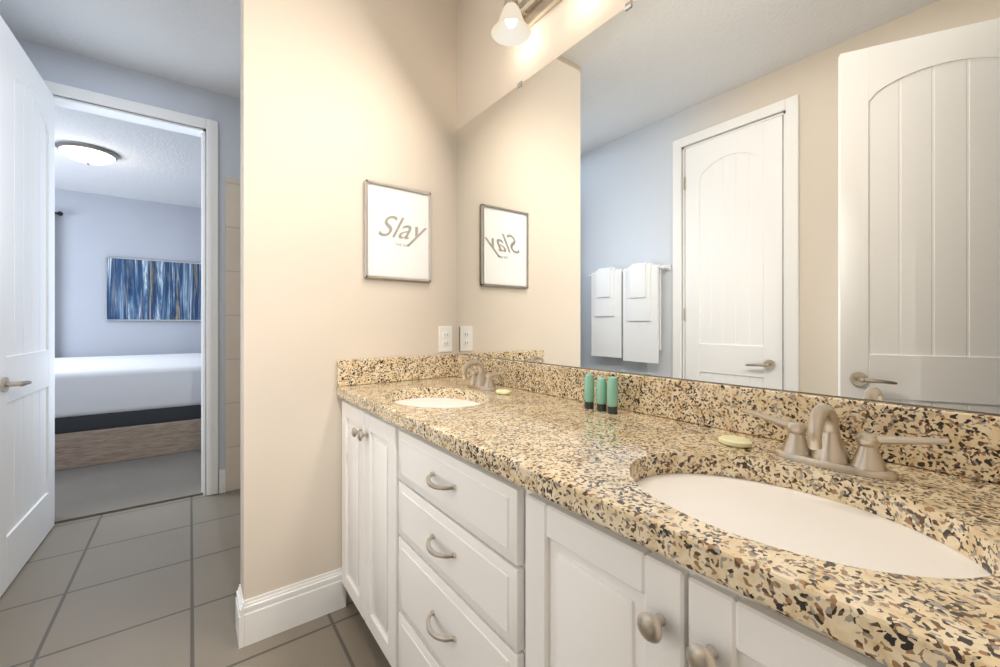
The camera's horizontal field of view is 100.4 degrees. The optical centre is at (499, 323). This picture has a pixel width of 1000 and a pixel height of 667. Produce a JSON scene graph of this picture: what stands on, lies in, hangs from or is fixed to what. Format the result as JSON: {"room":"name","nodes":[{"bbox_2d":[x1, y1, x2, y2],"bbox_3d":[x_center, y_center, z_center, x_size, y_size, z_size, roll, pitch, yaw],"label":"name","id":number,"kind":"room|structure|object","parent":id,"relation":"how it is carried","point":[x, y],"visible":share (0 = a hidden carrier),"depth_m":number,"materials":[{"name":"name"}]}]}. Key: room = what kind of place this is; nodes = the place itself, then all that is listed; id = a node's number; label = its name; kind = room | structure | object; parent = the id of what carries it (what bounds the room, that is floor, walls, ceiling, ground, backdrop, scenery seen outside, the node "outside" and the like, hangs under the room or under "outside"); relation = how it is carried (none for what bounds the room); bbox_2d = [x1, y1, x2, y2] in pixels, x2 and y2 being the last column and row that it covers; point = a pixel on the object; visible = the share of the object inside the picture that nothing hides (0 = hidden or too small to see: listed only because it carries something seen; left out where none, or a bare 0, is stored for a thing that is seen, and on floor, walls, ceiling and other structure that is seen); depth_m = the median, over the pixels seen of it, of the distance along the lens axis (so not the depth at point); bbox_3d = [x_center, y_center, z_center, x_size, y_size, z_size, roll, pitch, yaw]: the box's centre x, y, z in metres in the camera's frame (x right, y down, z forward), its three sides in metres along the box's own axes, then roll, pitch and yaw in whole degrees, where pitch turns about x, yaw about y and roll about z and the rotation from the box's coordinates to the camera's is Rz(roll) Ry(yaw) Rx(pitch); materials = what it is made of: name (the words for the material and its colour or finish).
{"room":"bathroom","nodes":[
{"label":"bathroom","id":0,"kind":"room"},
{"bbox_2d":[0,0,239,207],"bbox_3d":[-1.919,-1.610,2.081,4.840,0.100,8.410,0,0,-37],"label":"ceiling","id":1,"kind":"structure","parent":0,"point":[195,43],"depth_m":2.47,"materials":[{"name":"white paint"}]},
{"bbox_2d":[55,141,119,164],"bbox_3d":[-3.706,-1.496,3.749,0.420,0.127,0.420,0,0,-37],"label":"lamp","id":2,"kind":"object","parent":1,"relation":"attached to","point":[87,154],"visible":1,"depth_m":3.66,"materials":[{"name":"white glass"}]},
{"bbox_2d":[15,37,239,492],"bbox_3d":[-2.298,-0.210,2.591,4.840,2.700,0.120,0,0,-37],"label":"wall","id":3,"kind":"structure","parent":0,"point":[52,64],"depth_m":2.69,"materials":[{"name":"white paint"}]},
{"bbox_2d":[0,15,53,596],"bbox_3d":[-2.293,-0.073,2.012,0.165,2.410,0.810,0,0,-35],"label":"door","id":4,"kind":"structure","parent":3,"relation":"in","point":[26,310],"depth_m":1.98,"materials":[{"name":"white wood"}]},
{"bbox_2d":[44,80,217,519],"bbox_3d":[-2.287,-0.110,2.599,0.872,2.500,0.156,0,0,-37],"label":"door frame","id":5,"kind":"structure","parent":3,"relation":"attached to","point":[208,135],"depth_m":2.76,"materials":[{"name":"white wood"}]},
{"bbox_2d":[55,188,200,357],"bbox_3d":[-4.391,-0.210,5.409,4.840,2.700,0.120,0,0,-37],"label":"wall","id":6,"kind":"structure","parent":0,"point":[93,231],"depth_m":5.06,"materials":[{"name":"paint"}]},
{"bbox_2d":[106,257,200,320],"bbox_3d":[-4.369,-0.427,5.325,0.979,0.769,0.039,0,0,-37],"label":"framed picture","id":7,"kind":"object","parent":6,"relation":"attached to","point":[146,290],"visible":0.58,"depth_m":5.28,"materials":[{"name":"blue paper"}]},
{"bbox_2d":[54,450,202,523],"bbox_3d":[-3.353,1.164,4.012,4.840,0.072,3.600,0,0,-37],"label":"floor","id":8,"kind":"structure","parent":0,"point":[91,491],"depth_m":2.93,"materials":[{"name":"grey carpet"}]},
{"bbox_2d":[55,353,200,470],"bbox_3d":[-3.745,0.753,4.288,2.080,0.750,2.150,0,0,-37],"label":"bed","id":9,"kind":"object","parent":8,"relation":"on","point":[110,409],"visible":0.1,"depth_m":3.48,"materials":[{"name":"white fabric"}]},
{"bbox_2d":[0,489,390,666],"bbox_3d":[-0.453,1.170,0.928,3.860,0.060,4.810,0,0,-37],"label":"floor","id":10,"kind":"structure","parent":0,"point":[155,585],"depth_m":1.69,"materials":[{"name":"tile"}]},
{"bbox_2d":[337,394,916,666],"bbox_3d":[0.089,0.715,1.116,0.584,0.850,1.784,0,0,-37],"label":"bathroom vanity","id":11,"kind":"object","parent":10,"relation":"on","point":[496,512],"depth_m":0.78,"materials":[{"name":"wood"}]},
{"bbox_2d":[337,378,999,666],"bbox_3d":[0.099,0.269,1.123,0.560,0.040,1.784,0,0,-37],"label":"countertop","id":12,"kind":"structure","parent":11,"relation":"on","point":[573,451],"depth_m":0.64,"materials":[{"name":"beige stone"}]},
{"bbox_2d":[393,390,484,409],"bbox_3d":[-0.219,0.364,1.439,0.370,0.175,0.486,0,0,-37],"label":"sink","id":13,"kind":"object","parent":12,"relation":"in","point":[436,399],"depth_m":1.57,"materials":[{"name":"white ceramic"}]},
{"bbox_2d":[461,358,508,389],"bbox_3d":[-0.094,0.192,1.593,0.119,0.113,0.287,0,0,-37],"label":"faucet","id":14,"kind":"object","parent":12,"relation":"on","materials":[{"name":"silver metal"}]},
{"bbox_2d":[613,454,999,621],"bbox_3d":[0.399,0.364,0.607,0.370,0.175,0.486,0,0,-37],"label":"sink","id":15,"kind":"object","parent":12,"relation":"in","point":[953,565],"depth_m":0.58,"materials":[{"name":"white ceramic"}]},
{"bbox_2d":[741,398,952,481],"bbox_3d":[0.558,0.192,0.716,0.119,0.113,0.287,0,0,-37],"label":"faucet","id":16,"kind":"object","parent":12,"relation":"on","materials":[{"name":"silver metal"}]},
{"bbox_2d":[225,176,239,491],"bbox_3d":[-1.539,0.070,3.071,0.810,2.140,0.014,0,0,-37],"label":"tiled wall","id":17,"kind":"structure","parent":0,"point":[232,334],"depth_m":2.83,"materials":[{"name":"beige tile"}]},
{"bbox_2d":[240,0,456,603],"bbox_3d":[-0.596,-0.210,1.793,0.878,2.700,0.120,0,0,-37],"label":"wall","id":18,"kind":"structure","parent":0,"point":[341,101],"depth_m":1.64,"materials":[{"name":"beige paint"}]},
{"bbox_2d":[236,568,345,648],"bbox_3d":[-0.778,1.062,1.584,0.368,0.155,0.031,0,0,-37],"label":"baseboard","id":19,"kind":"structure","parent":18,"relation":"attached to","point":[266,615],"depth_m":1.56,"materials":[{"name":"white wood"}]},
{"bbox_2d":[337,354,452,385],"bbox_3d":[-0.434,0.196,1.822,0.533,0.105,0.026,0,0,-37],"label":"backsplash","id":20,"kind":"structure","parent":18,"relation":"attached to","point":[350,372],"depth_m":1.79,"materials":[{"name":"beige stone"}]},
{"bbox_2d":[364,179,430,281],"bbox_3d":[-0.440,-0.396,1.820,0.301,0.407,0.021,0,0,-37],"label":"picture","id":21,"kind":"object","parent":18,"relation":"attached to","point":[397,232],"visible":1,"depth_m":1.81,"materials":[{"name":"white paper"}]},
{"bbox_2d":[439,326,451,351],"bbox_3d":[-0.256,0.071,1.966,0.073,0.122,0.007,0,0,-37],"label":"outlet","id":22,"kind":"object","parent":18,"relation":"attached to","point":[445,338],"visible":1,"depth_m":1.96,"materials":[{"name":"white plastic"}]},
{"bbox_2d":[457,0,999,414],"bbox_3d":[0.279,-0.210,1.453,0.120,2.700,4.780,0,0,-37],"label":"wall","id":23,"kind":"structure","parent":0,"point":[490,70],"depth_m":1.70,"materials":[{"name":"beige paint"}]},
{"bbox_2d":[491,0,560,45],"bbox_3d":[0.315,-1.145,1.168,0.160,0.160,1.140,0,0,-37],"label":"sconce","id":24,"kind":"object","parent":23,"relation":"attached to","point":[513,24],"visible":1,"depth_m":1.53,"materials":[{"name":"white glass"}]},
{"bbox_2d":[453,354,999,481],"bbox_3d":[0.314,0.196,1.282,0.025,0.105,1.784,0,0,-37],"label":"backsplash","id":25,"kind":"structure","parent":23,"relation":"attached to","point":[976,436],"depth_m":0.96,"materials":[{"name":"beige stone"}]},
{"bbox_2d":[456,0,999,413],"bbox_3d":[0.320,-0.398,1.288,0.009,1.079,1.780,0,0,-37],"label":"vanity mirror","id":26,"kind":"object","parent":23,"relation":"attached to","point":[797,195],"visible":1,"depth_m":0.94,"materials":[{"name":"clear glass"}]}
]}

